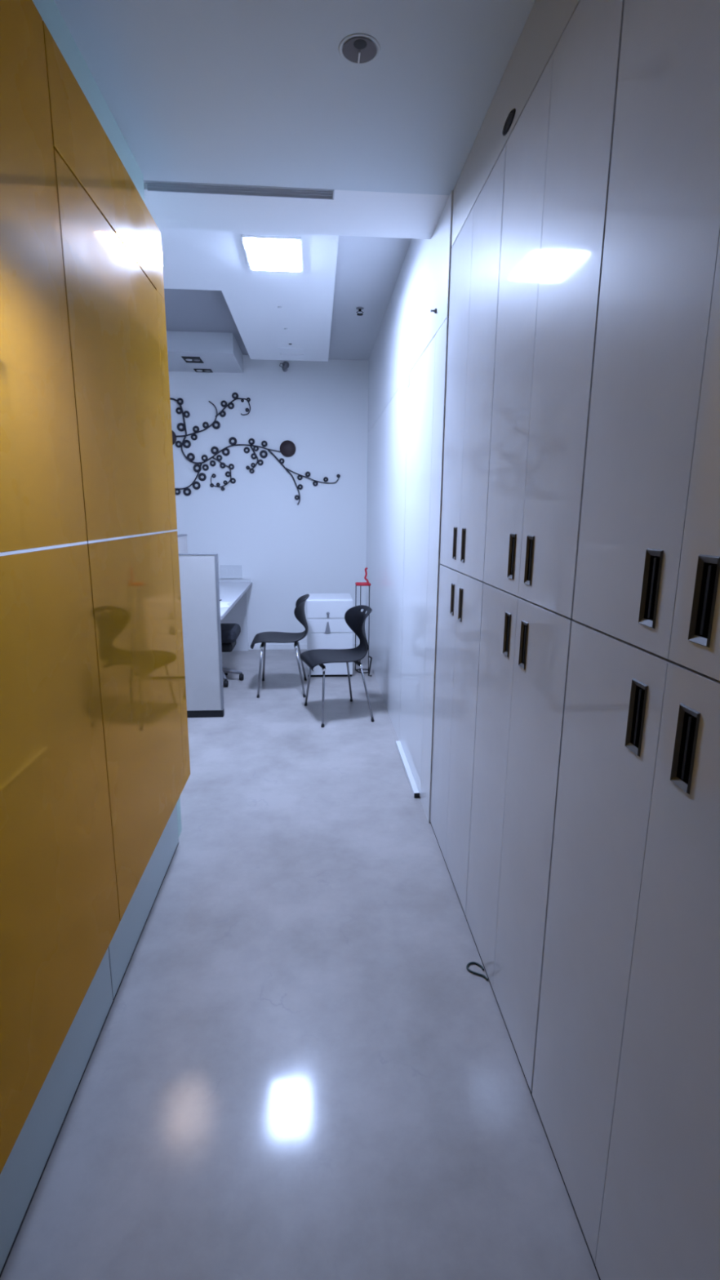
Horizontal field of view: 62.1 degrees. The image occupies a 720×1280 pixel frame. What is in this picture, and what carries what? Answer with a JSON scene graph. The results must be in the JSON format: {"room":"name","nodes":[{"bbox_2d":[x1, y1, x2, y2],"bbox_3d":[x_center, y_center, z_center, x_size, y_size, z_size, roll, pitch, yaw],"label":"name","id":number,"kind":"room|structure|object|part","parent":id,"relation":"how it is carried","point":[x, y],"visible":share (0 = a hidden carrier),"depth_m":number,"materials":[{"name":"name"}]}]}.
{"room":"office corridor","nodes":[
{"label":"office corridor","id":0,"kind":"room"},
{"bbox_2d":[31,0,182,836],"bbox_3d":[-0.994,-0.078,0.914,0.553,2.750,3.360,0,12,-4],"label":"wall","id":1,"kind":"structure","parent":0,"point":[48,10],"depth_m":1.74,"materials":[{"name":"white paint"}]},
{"bbox_2d":[0,0,119,1173],"bbox_3d":[-0.658,-0.047,0.557,0.062,2.240,2.003,0,12,-4],"label":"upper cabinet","id":2,"kind":"object","parent":1,"relation":"attached to","point":[60,919],"visible":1,"depth_m":1.26,"materials":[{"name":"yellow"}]},
{"bbox_3d":[-0.632,-0.593,0.442,0.018,1.123,2.002,0,12,-4],"label":"door","id":3,"kind":"part","parent":2,"relation":"part of","materials":[{"name":"orange glass"}]},
{"bbox_3d":[-0.642,0.505,0.678,0.018,1.109,2.002,0,12,-4],"label":"door","id":4,"kind":"part","parent":2,"relation":"part of","materials":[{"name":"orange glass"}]},
{"bbox_2d":[42,20,190,921],"bbox_3d":[-0.769,-0.366,2.036,0.062,2.240,1.024,0,12,-4],"label":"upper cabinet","id":5,"kind":"object","parent":1,"relation":"attached to","point":[111,242],"visible":0.85,"depth_m":1.84,"materials":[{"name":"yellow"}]},
{"bbox_3d":[-0.739,-1.345,1.828,0.018,0.237,1.023,0,12,-4],"label":"panel","id":6,"kind":"part","parent":5,"relation":"part of","materials":[{"name":"orange glass"}]},
{"bbox_3d":[-0.739,-0.780,1.885,0.018,0.880,0.897,0,12,-4],"label":"door","id":7,"kind":"part","parent":5,"relation":"part of","materials":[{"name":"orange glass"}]},
{"bbox_3d":[-0.748,0.200,2.095,0.018,1.109,0.897,0,12,-4],"label":"door","id":8,"kind":"part","parent":5,"relation":"part of","materials":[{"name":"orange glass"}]},
{"bbox_3d":[-0.782,-0.344,2.501,0.018,2.002,0.124,0,12,-4],"label":"post","id":9,"kind":"part","parent":5,"relation":"part of","materials":[{"name":"orange glass"}]},
{"bbox_2d":[158,227,338,361],"bbox_3d":[-1.953,-2.335,4.048,3.530,0.090,2.940,0,12,-4],"label":"ceiling","id":10,"kind":"structure","parent":0,"point":[193,259],"depth_m":3.73,"materials":[{"name":"white paint"}]},
{"bbox_2d":[241,234,302,272],"bbox_3d":[-0.470,-2.108,3.275,0.304,0.016,0.434,0,12,-4],"label":"ceiling light","id":11,"kind":"object","parent":10,"relation":"attached to","point":[264,253],"visible":1,"depth_m":3.23,"materials":[{"name":"white plastic"}]},
{"bbox_2d":[168,355,368,644],"bbox_3d":[-1.914,-1.416,6.270,4.120,3.100,0.100,0,12,-4],"label":"wall","id":12,"kind":"structure","parent":0,"point":[288,550],"depth_m":6.24,"materials":[{"name":"white paint"}]},
{"bbox_2d":[166,330,243,373],"bbox_3d":[-2.484,-2.675,5.515,2.690,0.169,0.760,0,12,-4],"label":"trim","id":13,"kind":"structure","parent":12,"relation":"attached to","point":[220,352],"depth_m":5.25,"materials":[{"name":"grey paint"}]},
{"bbox_2d":[181,356,204,363],"bbox_3d":[-1.533,-2.568,5.481,0.160,0.008,0.210,0,12,-4],"label":"recessed light","id":14,"kind":"object","parent":13,"relation":"in","point":[188,359],"visible":1,"depth_m":5.46,"materials":[{"name":"black metal"}]},
{"bbox_3d":[-1.533,-2.571,5.480,0.144,0.002,0.194,0,12,-4],"label":"plate","id":15,"kind":"part","parent":14,"relation":"part of","materials":[{"name":"black metal"}]},
{"bbox_2d":[193,368,213,372],"bbox_3d":[-1.546,-2.658,5.899,0.167,0.008,0.125,0,12,-4],"label":"recessed light","id":16,"kind":"object","parent":13,"relation":"in","point":[195,370],"visible":1,"depth_m":5.89,"materials":[{"name":"black metal"}]},
{"bbox_2d":[219,564,242,578],"bbox_3d":[-1.379,-0.731,6.398,0.233,0.147,0.014,0,12,-4],"label":"panel","id":17,"kind":"object","parent":12,"relation":"attached to","point":[227,571],"visible":1,"depth_m":6.39,"materials":[{"name":"white plastic"}]},
{"bbox_2d":[222,568,226,574],"bbox_3d":[-1.450,-0.731,6.388,0.055,0.060,0.003,0,12,-4],"label":"outlet","id":18,"kind":"object","parent":17,"relation":"attached to","point":[224,571],"depth_m":6.39,"materials":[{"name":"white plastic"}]},
{"bbox_2d":[228,568,234,574],"bbox_3d":[-1.377,-0.732,6.393,0.055,0.060,0.003,0,12,-4],"label":"outlet","id":19,"kind":"object","parent":17,"relation":"attached to","point":[231,571],"depth_m":6.39,"materials":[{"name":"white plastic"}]},
{"bbox_2d":[235,568,240,574],"bbox_3d":[-1.304,-0.732,6.398,0.055,0.060,0.003,0,12,-4],"label":"outlet","id":20,"kind":"object","parent":17,"relation":"attached to","point":[237,571],"depth_m":6.40,"materials":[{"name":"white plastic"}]},
{"bbox_2d":[169,392,340,504],"bbox_3d":[-1.118,-1.958,6.148,1.830,1.103,0.029,0,12,-4],"label":"vine","id":21,"kind":"object","parent":12,"relation":"attached to","point":[287,448],"visible":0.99,"depth_m":6.14,"materials":[{"name":"black paint"}]},
{"bbox_2d":[279,361,288,372],"bbox_3d":[-0.756,-2.732,5.952,0.097,0.110,0.134,0,12,-4],"label":"wall fixture","id":22,"kind":"object","parent":12,"relation":"attached to","point":[285,365],"visible":1,"depth_m":5.95,"materials":[{"name":"grey plastic"}]},
{"bbox_2d":[248,643,359,649],"bbox_3d":[-1.909,0.082,6.535,3.949,0.060,0.012,0,12,-4],"label":"baseboard","id":23,"kind":"structure","parent":12,"relation":"attached to","point":[257,646],"depth_m":6.61,"materials":[{"name":"white paint"}]},
{"bbox_2d":[164,235,411,360],"bbox_3d":[-1.734,-2.516,4.256,4.000,0.100,3.390,0,12,-4],"label":"ceiling","id":24,"kind":"structure","parent":0,"point":[368,268],"depth_m":4.42,"materials":[{"name":"grey paint"}]},
{"bbox_2d":[355,306,364,315],"bbox_3d":[0.000,-2.479,4.512,0.060,0.046,0.060,0,12,-4],"label":"sprinkler","id":25,"kind":"object","parent":24,"relation":"attached to","point":[359,308],"visible":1,"depth_m":4.51,"materials":[{"name":"grey metal"}]},
{"bbox_2d":[53,0,535,195],"bbox_3d":[-0.086,-1.481,0.700,2.450,0.100,3.400,0,12,-4],"label":"ceiling","id":26,"kind":"structure","parent":0,"point":[235,92],"depth_m":1.79,"materials":[{"name":"white paint"}]},
{"bbox_2d":[143,180,334,199],"bbox_3d":[-0.476,-1.809,2.382,0.744,0.032,0.074,0,12,-4],"label":"air vent","id":27,"kind":"object","parent":26,"relation":"in","point":[157,186],"visible":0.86,"depth_m":2.39,"materials":[{"name":"grey metal"}]},
{"bbox_3d":[-0.476,-1.799,2.381,0.734,0.010,0.024,0,12,-4],"label":"blade","id":28,"kind":"part","parent":27,"relation":"part of","materials":[{"name":"grey metal"}]},
{"bbox_2d":[338,33,380,64],"bbox_3d":[-0.001,-1.631,1.654,0.116,0.005,0.116,0,12,-4],"label":"recessed light","id":29,"kind":"object","parent":26,"relation":"in","point":[355,48],"visible":1,"depth_m":1.65,"materials":[{"name":"white paint"}]},
{"bbox_2d":[0,648,599,1279],"bbox_3d":[-1.327,0.903,3.121,4.600,0.100,7.300,0,12,-4],"label":"floor","id":30,"kind":"structure","parent":0,"point":[298,1068],"depth_m":1.66,"materials":[{"name":"grey concrete"}]},
{"bbox_2d":[0,946,113,1277],"bbox_3d":[-0.696,1.194,0.837,0.012,0.301,2.033,0,12,-4],"label":"board","id":31,"kind":"object","parent":30,"relation":"on","point":[23,1171],"visible":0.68,"depth_m":1.41,"materials":[{"name":"grey laminate"}]},
{"bbox_2d":[108,804,178,1000],"bbox_3d":[-0.804,0.885,2.273,0.012,0.301,0.912,0,12,-4],"label":"board","id":32,"kind":"object","parent":30,"relation":"on","point":[122,948],"visible":0.59,"depth_m":2.16,"materials":[{"name":"grey laminate"}]},
{"bbox_2d":[177,534,187,553],"bbox_3d":[-1.482,-0.172,4.794,0.054,1.296,0.967,0,12,-4],"label":"wall","id":33,"kind":"structure","parent":30,"relation":"on","point":[182,539],"depth_m":4.96,"materials":[{"name":"white paint"}]},
{"bbox_2d":[178,553,224,717],"bbox_3d":[-1.523,-0.016,4.293,1.032,1.200,0.060,0,12,-4],"label":"screen","id":34,"kind":"object","parent":30,"relation":"on","point":[198,572],"visible":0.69,"depth_m":4.29,"materials":[{"name":"grey laminate"}]},
{"bbox_2d":[220,623,244,687],"bbox_3d":[-1.254,0.124,5.317,0.411,0.499,0.434,0,12,-4],"label":"office chair","id":35,"kind":"object","parent":30,"relation":"on","point":[230,633],"visible":0.47,"depth_m":5.17,"materials":[{"name":"grey fabric"}]},
{"bbox_3d":[-1.214,0.299,5.256,0.048,0.071,0.206,-7,14,-30],"label":"arm","id":36,"kind":"part","parent":35,"relation":"part of","materials":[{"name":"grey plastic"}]},
{"bbox_3d":[-1.252,-0.061,5.268,0.360,0.115,0.380,0,12,-4],"label":"seat","id":37,"kind":"part","parent":35,"relation":"part of","materials":[{"name":"grey fabric"}]},
{"bbox_3d":[-1.168,0.277,5.362,0.206,0.071,0.048,-2,12,-13],"label":"arm","id":38,"kind":"part","parent":35,"relation":"part of","materials":[{"name":"grey plastic"}]},
{"bbox_2d":[218,579,252,650],"bbox_3d":[-1.290,-0.043,5.443,0.415,0.775,2.150,0,12,-4],"label":"office desk","id":39,"kind":"object","parent":30,"relation":"on","point":[234,591],"visible":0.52,"depth_m":6.42,"materials":[{"name":"white laminate"}]},
{"bbox_2d":[219,603,230,608],"bbox_3d":[-1.130,-0.275,4.779,0.148,0.004,0.210,-4,13,-21],"label":"paper sheet","id":40,"kind":"object","parent":39,"relation":"on","point":[221,605],"visible":0.48,"depth_m":4.79,"materials":[{"name":"white paper"}]},
{"bbox_2d":[250,594,309,697],"bbox_3d":[-0.667,0.024,5.073,0.483,0.815,0.524,0,12,-4],"label":"shell chair","id":41,"kind":"object","parent":30,"relation":"on","point":[263,637],"visible":1,"depth_m":4.98,"materials":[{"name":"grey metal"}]},
{"bbox_3d":[-0.819,0.254,4.899,0.017,0.410,0.108,4,13,18],"label":"leg","id":42,"kind":"part","parent":41,"relation":"part of","materials":[{"name":"grey metal"}]},
{"bbox_3d":[-0.850,0.167,5.303,0.017,0.410,0.108,-5,14,-26],"label":"leg","id":43,"kind":"part","parent":41,"relation":"part of","materials":[{"name":"grey metal"}]},
{"bbox_3d":[-0.679,0.013,5.070,0.297,0.024,0.330,0,12,-4],"label":"under frame","id":44,"kind":"part","parent":41,"relation":"part of","materials":[{"name":"black metal"}]},
{"bbox_3d":[-0.494,0.252,4.923,0.017,0.410,0.128,-11,17,-43],"label":"leg","id":45,"kind":"part","parent":41,"relation":"part of","materials":[{"name":"grey metal"}]},
{"bbox_3d":[-0.524,0.165,5.327,0.017,0.410,0.128,9,15,35],"label":"leg","id":46,"kind":"part","parent":41,"relation":"part of","materials":[{"name":"grey metal"}]},
{"bbox_2d":[306,593,352,676],"bbox_3d":[-0.289,-0.053,5.659,0.418,0.722,0.462,0,12,-4],"label":"drawer pedestal","id":47,"kind":"object","parent":30,"relation":"on","point":[328,628],"visible":0.77,"depth_m":5.43,"materials":[{"name":"white metal"}]},
{"bbox_3d":[-0.293,-0.117,5.414,0.050,0.099,0.012,0,12,-4],"label":"handle","id":48,"kind":"part","parent":47,"relation":"part of","materials":[{"name":"grey plastic"}]},
{"bbox_3d":[-0.271,-0.277,5.397,0.416,0.162,0.019,0,12,-4],"label":"drawer","id":49,"kind":"part","parent":47,"relation":"part of","materials":[{"name":"white metal"}]},
{"bbox_3d":[-0.273,-0.131,5.428,0.416,0.128,0.019,0,12,-4],"label":"drawer","id":50,"kind":"part","parent":47,"relation":"part of","materials":[{"name":"white metal"}]},
{"bbox_3d":[-0.275,0.129,5.484,0.416,0.392,0.019,0,12,-4],"label":"drawer","id":51,"kind":"part","parent":47,"relation":"part of","materials":[{"name":"white metal"}]},
{"bbox_2d":[299,604,374,727],"bbox_3d":[-0.170,0.162,4.453,0.483,0.815,0.524,-4,13,-19],"label":"shell chair","id":52,"kind":"object","parent":30,"relation":"on","point":[355,619],"visible":1,"depth_m":4.47,"materials":[{"name":"black plastic"}]},
{"bbox_3d":[-0.395,0.316,4.632,0.017,0.410,0.108,-10,16,-40],"label":"leg","id":53,"kind":"part","parent":52,"relation":"part of","materials":[{"name":"grey metal"}]},
{"bbox_3d":[-0.261,0.399,4.248,0.017,0.410,0.108,1,12,3],"label":"leg","id":54,"kind":"part","parent":52,"relation":"part of","materials":[{"name":"grey metal"}]},
{"bbox_3d":[-0.181,0.152,4.447,0.297,0.024,0.330,-4,13,-19],"label":"under frame","id":55,"kind":"part","parent":52,"relation":"part of","materials":[{"name":"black metal"}]},
{"bbox_3d":[-0.086,0.296,4.736,0.017,0.410,0.128,5,13,21],"label":"leg","id":56,"kind":"part","parent":52,"relation":"part of","materials":[{"name":"grey metal"}]},
{"bbox_3d":[0.048,0.380,4.352,0.128,0.410,0.017,8,14,30],"label":"leg","id":57,"kind":"part","parent":52,"relation":"part of","materials":[{"name":"grey metal"}]},
{"bbox_2d":[355,567,372,676],"bbox_3d":[0.037,-0.173,5.548,0.155,0.999,0.241,0,12,-4],"label":"wire stand","id":58,"kind":"object","parent":30,"relation":"on","point":[357,584],"visible":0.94,"depth_m":5.56,"materials":[{"name":"red paint"}]},
{"bbox_3d":[-0.040,-0.121,5.663,0.007,0.833,0.007,-6,14,-26],"label":"leg","id":59,"kind":"part","parent":58,"relation":"part of","materials":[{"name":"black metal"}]},
{"bbox_3d":[0.003,-0.100,5.569,0.007,0.833,0.007,4,13,18],"label":"leg","id":60,"kind":"part","parent":58,"relation":"part of","materials":[{"name":"black metal"}]},
{"bbox_3d":[0.083,-0.101,5.575,0.007,0.833,0.007,-6,14,-26],"label":"leg","id":61,"kind":"part","parent":58,"relation":"part of","materials":[{"name":"black metal"}]},
{"bbox_2d":[395,741,419,798],"bbox_3d":[0.277,0.755,3.571,0.029,0.028,0.754,0,12,-4],"label":"strip","id":62,"kind":"object","parent":30,"relation":"on","point":[412,784],"visible":1,"depth_m":3.49,"materials":[{"name":"white plastic"}]},
{"bbox_2d":[430,143,506,918],"bbox_3d":[0.669,-0.363,2.335,0.578,2.740,0.712,0,12,-4],"label":"storage cabinet","id":63,"kind":"object","parent":30,"relation":"on","point":[475,257],"visible":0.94,"depth_m":2.23,"materials":[{"name":"grey"}]},
{"bbox_3d":[0.374,0.313,2.641,0.019,1.258,0.353,0,12,-4],"label":"door","id":64,"kind":"part","parent":63,"relation":"part of","materials":[{"name":"white laminate"}]},
{"bbox_3d":[0.382,-0.165,2.428,0.018,0.128,0.047,0,12,-4],"label":"handle","id":65,"kind":"part","parent":63,"relation":"part of","materials":[{"name":"grey metal"}]},
{"bbox_3d":[0.384,-0.385,2.381,0.018,0.128,0.047,0,12,-4],"label":"handle","id":66,"kind":"part","parent":63,"relation":"part of","materials":[{"name":"grey metal"}]},
{"bbox_3d":[0.385,-0.924,2.375,0.019,1.264,0.353,0,12,-4],"label":"door","id":67,"kind":"part","parent":63,"relation":"part of","materials":[{"name":"white laminate"}]},
{"bbox_3d":[0.392,-0.136,2.292,0.018,0.128,0.047,0,12,-4],"label":"handle","id":68,"kind":"part","parent":63,"relation":"part of","materials":[{"name":"grey metal"}]},
{"bbox_3d":[0.394,-0.356,2.244,0.018,0.128,0.047,0,12,-4],"label":"handle","id":69,"kind":"part","parent":63,"relation":"part of","materials":[{"name":"grey metal"}]},
{"bbox_3d":[0.400,0.388,2.295,0.019,1.258,0.354,0,12,-4],"label":"door","id":70,"kind":"part","parent":63,"relation":"part of","materials":[{"name":"white laminate"}]},
{"bbox_3d":[0.411,-0.850,2.029,0.019,1.264,0.354,0,12,-4],"label":"door","id":71,"kind":"part","parent":63,"relation":"part of","materials":[{"name":"white laminate"}]},
{"bbox_2d":[466,961,488,980],"bbox_3d":[0.398,1.105,2.000,0.086,0.006,0.050,10,15,36],"label":"loop","id":72,"kind":"object","parent":30,"relation":"on","point":[470,962],"visible":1,"depth_m":2.00,"materials":[{"name":"grey"}]},
{"bbox_2d":[466,0,624,1097],"bbox_3d":[0.721,-0.214,1.645,0.578,2.740,0.700,0,12,-4],"label":"storage cabinet","id":73,"kind":"object","parent":30,"relation":"on","point":[559,148],"visible":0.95,"depth_m":1.51,"materials":[{"name":"grey"}]},
{"bbox_3d":[0.426,0.462,1.948,0.019,1.258,0.348,0,12,-4],"label":"door","id":74,"kind":"part","parent":73,"relation":"part of","materials":[{"name":"white laminate"}]},
{"bbox_3d":[0.434,-0.017,1.738,0.018,0.128,0.047,0,12,-4],"label":"handle","id":75,"kind":"part","parent":73,"relation":"part of","materials":[{"name":"grey metal"}]},
{"bbox_3d":[0.436,-0.236,1.690,0.018,0.128,0.047,0,12,-4],"label":"handle","id":76,"kind":"part","parent":73,"relation":"part of","materials":[{"name":"grey metal"}]},
{"bbox_3d":[0.437,-0.775,1.682,0.019,1.264,0.348,0,12,-4],"label":"door","id":77,"kind":"part","parent":73,"relation":"part of","materials":[{"name":"white laminate"}]},
{"bbox_3d":[0.444,0.013,1.601,0.018,0.128,0.047,0,12,-4],"label":"handle","id":78,"kind":"part","parent":73,"relation":"part of","materials":[{"name":"grey metal"}]},
{"bbox_3d":[0.446,-0.207,1.554,0.018,0.128,0.047,0,12,-4],"label":"handle","id":79,"kind":"part","parent":73,"relation":"part of","materials":[{"name":"grey metal"}]},
{"bbox_3d":[0.451,0.536,1.608,0.019,1.258,0.346,0,12,-4],"label":"door","id":80,"kind":"part","parent":73,"relation":"part of","materials":[{"name":"white laminate"}]},
{"bbox_3d":[0.463,-0.702,1.342,0.019,1.264,0.346,0,12,-4],"label":"door","id":81,"kind":"part","parent":73,"relation":"part of","materials":[{"name":"white laminate"}]},
{"bbox_2d":[532,0,719,1279],"bbox_3d":[0.773,-0.063,0.946,0.578,2.740,0.729,0,12,-4],"label":"storage cabinet","id":82,"kind":"object","parent":30,"relation":"on","point":[626,1085],"visible":1,"depth_m":1.00,"materials":[{"name":"grey"}]},
{"bbox_3d":[0.478,0.612,1.256,0.019,1.258,0.361,0,12,-4],"label":"door","id":83,"kind":"part","parent":82,"relation":"part of","materials":[{"name":"white laminate"}]},
{"bbox_3d":[0.486,0.134,1.039,0.018,0.128,0.047,0,12,-4],"label":"handle","id":84,"kind":"part","parent":82,"relation":"part of","materials":[{"name":"grey metal"}]},
{"bbox_3d":[0.489,-0.626,0.990,0.019,1.264,0.361,0,12,-4],"label":"door","id":85,"kind":"part","parent":82,"relation":"part of","materials":[{"name":"white laminate"}]},
{"bbox_3d":[0.488,-0.086,0.992,0.018,0.128,0.047,0,12,-4],"label":"handle","id":86,"kind":"part","parent":82,"relation":"part of","materials":[{"name":"grey metal"}]},
{"bbox_3d":[0.504,0.688,0.902,0.019,1.258,0.362,0,12,-4],"label":"door","id":87,"kind":"part","parent":82,"relation":"part of","materials":[{"name":"white laminate"}]},
{"bbox_3d":[0.496,0.164,0.903,0.018,0.128,0.047,0,12,-4],"label":"handle","id":88,"kind":"part","parent":82,"relation":"part of","materials":[{"name":"grey metal"}]},
{"bbox_3d":[0.516,-0.549,0.636,0.019,1.264,0.362,0,12,-4],"label":"door","id":89,"kind":"part","parent":82,"relation":"part of","materials":[{"name":"white laminate"}]},
{"bbox_3d":[0.498,-0.057,0.856,0.018,0.128,0.047,0,12,-4],"label":"handle","id":90,"kind":"part","parent":82,"relation":"part of","materials":[{"name":"grey metal"}]},
{"bbox_2d":[365,190,453,822],"bbox_3d":[0.248,-1.015,4.499,0.071,3.100,3.838,0,12,-4],"label":"wall","id":91,"kind":"structure","parent":0,"point":[408,326],"depth_m":3.82,"materials":[{"name":"white paint"}]},
{"bbox_2d":[143,182,448,239],"bbox_3d":[-1.596,-1.996,2.430,4.000,0.346,0.410,0,12,-4],"label":"beam","id":92,"kind":"structure","parent":91,"relation":"attached to","point":[350,213],"depth_m":2.57,"materials":[{"name":"white paint"}]},
{"bbox_2d":[399,334,435,796],"bbox_3d":[0.310,-0.356,3.343,0.021,2.274,0.815,0,12,-4],"label":"door","id":93,"kind":"structure","parent":91,"relation":"in","point":[420,380],"depth_m":3.26,"materials":[{"name":"white"}]},
{"bbox_2d":[451,0,580,248],"bbox_3d":[0.483,-1.386,1.009,0.020,0.204,2.840,0,12,-4],"label":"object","id":94,"kind":"structure","parent":91,"relation":"attached to","point":[547,20],"depth_m":1.66,"materials":[{"name":"white paint"}]},
{"bbox_2d":[502,108,515,135],"bbox_3d":[0.421,-1.465,1.692,0.003,0.040,0.119,0,12,-4],"label":"grommet","id":95,"kind":"object","parent":94,"relation":"in","point":[510,119],"visible":1,"depth_m":1.69,"materials":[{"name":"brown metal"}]}
]}

